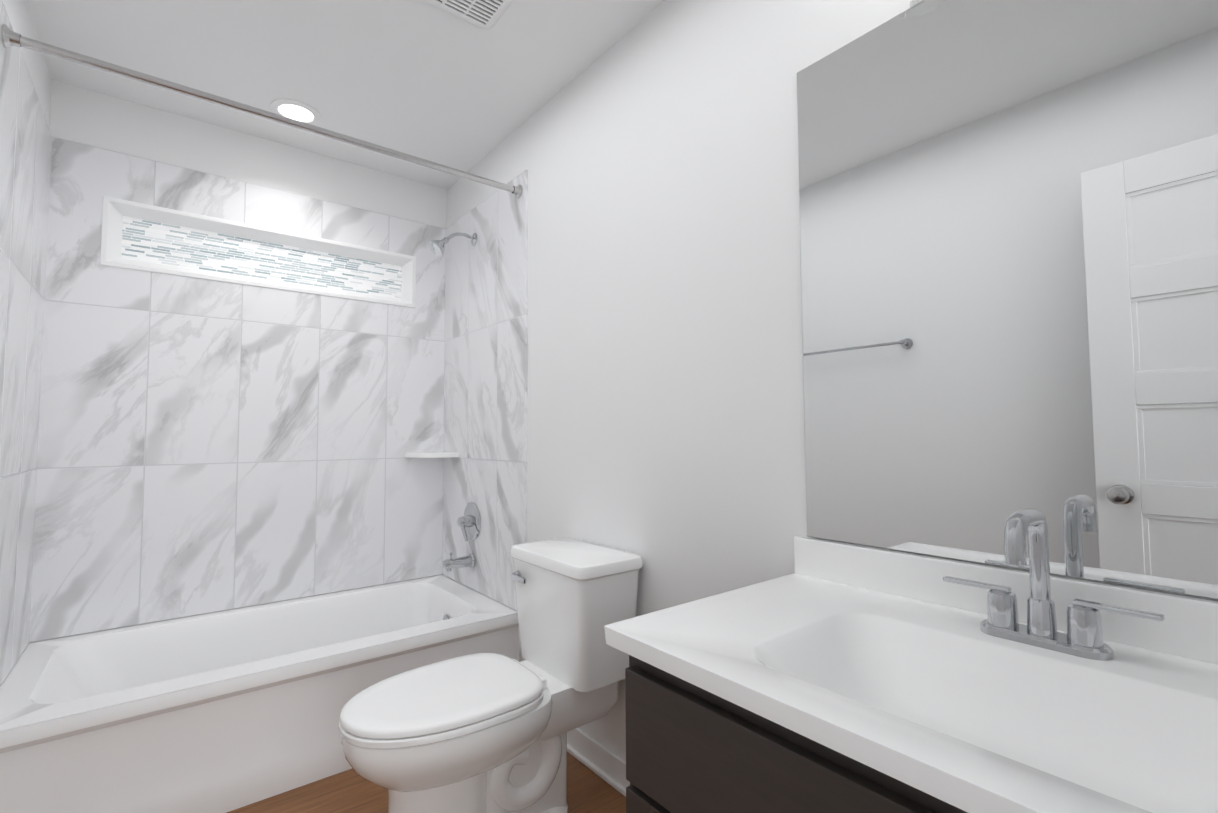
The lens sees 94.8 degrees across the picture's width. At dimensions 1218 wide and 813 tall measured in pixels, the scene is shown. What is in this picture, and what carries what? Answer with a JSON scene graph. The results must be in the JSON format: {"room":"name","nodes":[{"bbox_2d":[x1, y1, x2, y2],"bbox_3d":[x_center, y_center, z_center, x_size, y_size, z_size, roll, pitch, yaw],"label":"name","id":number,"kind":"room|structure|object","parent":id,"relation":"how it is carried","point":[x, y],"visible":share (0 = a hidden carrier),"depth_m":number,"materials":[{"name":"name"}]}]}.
{"room":"bathroom","nodes":[
{"label":"bathroom","id":0,"kind":"room"},
{"bbox_2d":[3,0,51,126],"bbox_3d":[-1.109,-0.064,0.742,0.100,2.440,3.380,2,-4,-39],"label":"wall","id":1,"kind":"structure","parent":0,"point":[20,17],"depth_m":1.78,"materials":[{"name":"white paint"}]},
{"bbox_2d":[0,0,51,686],"bbox_3d":[-1.790,-0.100,1.687,0.010,1.829,0.858,2,-4,-39],"label":"wall tile","id":2,"kind":"structure","parent":1,"relation":"attached to","point":[25,151],"depth_m":1.71,"materials":[{"name":"tile"}]},
{"bbox_2d":[48,80,446,639],"bbox_3d":[-1.527,0.030,2.567,1.524,2.440,0.200,2,-4,-39],"label":"wall","id":3,"kind":"structure","parent":0,"point":[91,118],"depth_m":2.42,"materials":[{"name":"white paint"}]},
{"bbox_2d":[29,137,445,642],"bbox_3d":[-1.462,-0.061,2.489,1.504,1.829,0.010,2,-4,-39],"label":"wall tile","id":4,"kind":"structure","parent":3,"relation":"attached to","point":[205,446],"depth_m":2.34,"materials":[{"name":"tile"}]},
{"bbox_2d":[405,451,458,457],"bbox_3d":[-0.885,0.241,2.798,0.200,0.025,0.200,2,-4,-39],"label":"corner shelf","id":5,"kind":"object","parent":4,"relation":"attached to","point":[441,454],"visible":1,"depth_m":2.75,"materials":[{"name":"white ceramic"}]},
{"bbox_2d":[100,196,415,307],"bbox_3d":[-1.480,-0.656,2.526,1.202,0.267,0.046,2,-4,-39],"label":"shower niche","id":6,"kind":"object","parent":3,"relation":"in","point":[115,211],"depth_m":2.42,"materials":[{"name":"white tile"}]},
{"bbox_2d":[121,216,401,298],"bbox_3d":[-1.495,-0.652,2.545,1.094,0.178,0.008,2,-4,-39],"label":"mosaic tile","id":7,"kind":"object","parent":6,"relation":"attached to","point":[160,243],"visible":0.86,"depth_m":2.48,"materials":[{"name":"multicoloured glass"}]},
{"bbox_2d":[27,0,664,189],"bbox_3d":[-0.512,-1.308,1.350,1.724,0.100,3.480,2,-4,-39],"label":"ceiling","id":8,"kind":"structure","parent":0,"point":[422,79],"depth_m":1.98,"materials":[{"name":"white paint"}]},
{"bbox_2d":[270,99,321,124],"bbox_3d":[-1.281,-1.202,2.293,0.184,0.008,0.184,2,-4,-39],"label":"recessed light","id":9,"kind":"object","parent":8,"relation":"in","point":[299,111],"visible":0.85,"depth_m":2.27,"materials":[{"name":"white paint"}]},
{"bbox_2d":[423,0,513,28],"bbox_3d":[-0.416,-1.231,1.640,0.270,0.026,0.270,2,-4,-39],"label":"ceiling vent","id":10,"kind":"object","parent":8,"relation":"in","point":[485,14],"visible":1,"depth_m":1.71,"materials":[{"name":"white plastic"}]},
{"bbox_2d":[227,752,625,812],"bbox_3d":[-0.498,1.228,1.222,1.724,0.100,3.480,2,-4,-39],"label":"floor","id":11,"kind":"structure","parent":0,"point":[353,791],"depth_m":1.72,"materials":[{"name":"wood"}]},
{"bbox_2d":[0,575,519,812],"bbox_3d":[-1.206,1.032,2.120,1.518,0.390,0.807,2,-4,-39],"label":"bathtub","id":12,"kind":"object","parent":11,"relation":"on","point":[225,711],"visible":0.81,"depth_m":1.78,"materials":[{"name":"white ceramic"}]},
{"bbox_2d":[339,538,642,812],"bbox_3d":[-0.331,0.823,1.596,0.806,0.746,0.428,2,-4,-39],"label":"toilet","id":13,"kind":"object","parent":11,"relation":"on","point":[480,733],"visible":1,"depth_m":1.56,"materials":[{"name":"white ceramic"}]},
{"bbox_2d":[604,508,1217,812],"bbox_3d":[0.550,0.646,0.688,0.576,0.998,1.067,2,-4,-39],"label":"bathroom vanity","id":14,"kind":"object","parent":11,"relation":"on","point":[831,677],"visible":1,"depth_m":0.80,"materials":[{"name":"white stone"}]},
{"bbox_2d":[447,0,1217,760],"bbox_3d":[0.161,-0.020,1.753,0.100,2.440,3.380,2,-4,-39],"label":"wall","id":15,"kind":"structure","parent":0,"point":[655,152],"depth_m":1.64,"materials":[{"name":"white paint"}]},
{"bbox_2d":[442,170,527,610],"bbox_3d":[-0.606,-0.058,2.629,0.010,1.829,0.858,2,-4,-39],"label":"wall tile","id":16,"kind":"structure","parent":15,"relation":"attached to","point":[486,358],"depth_m":2.55,"materials":[{"name":"tile"}]},
{"bbox_2d":[1,24,522,197],"bbox_3d":[-0.968,-0.932,1.907,1.503,0.056,0.056,2,-4,-39],"label":"curtain rod","id":17,"kind":"object","parent":16,"relation":"attached to","point":[10,38],"visible":1,"depth_m":1.73,"materials":[{"name":"silver metal"}]},
{"bbox_2d":[428,232,476,255],"bbox_3d":[-0.737,-0.769,2.639,0.226,0.144,0.084,2,-4,-39],"label":"shower head","id":18,"kind":"object","parent":16,"relation":"attached to","point":[436,247],"visible":1,"depth_m":2.60},
{"bbox_2d":[443,552,474,571],"bbox_3d":[-0.698,0.713,2.590,0.140,0.086,0.068,2,-4,-39],"label":"tub spout","id":19,"kind":"object","parent":16,"relation":"attached to","point":[450,564],"visible":1,"depth_m":2.57,"materials":[{"name":"silver metal"}]},
{"bbox_2d":[457,502,480,540],"bbox_3d":[-0.672,0.539,2.620,0.072,0.176,0.176,2,-4,-39],"label":"shower valve","id":20,"kind":"object","parent":16,"relation":"attached to","point":[469,522],"visible":1,"depth_m":2.60,"materials":[{"name":"silver metal"}]},
{"bbox_2d":[567,728,629,796],"bbox_3d":[0.040,1.157,1.753,0.025,0.090,1.302,2,-4,-39],"label":"baseboard","id":21,"kind":"structure","parent":15,"relation":"attached to","point":[607,765],"depth_m":1.84,"materials":[{"name":"white paint"}]},
{"bbox_2d":[797,0,1217,598],"bbox_3d":[0.776,-0.272,0.904,0.005,1.093,1.037,2,-4,-39],"label":"mirror","id":22,"kind":"object","parent":15,"relation":"attached to","point":[1009,244],"visible":1,"depth_m":0.98,"materials":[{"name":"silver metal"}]}
]}

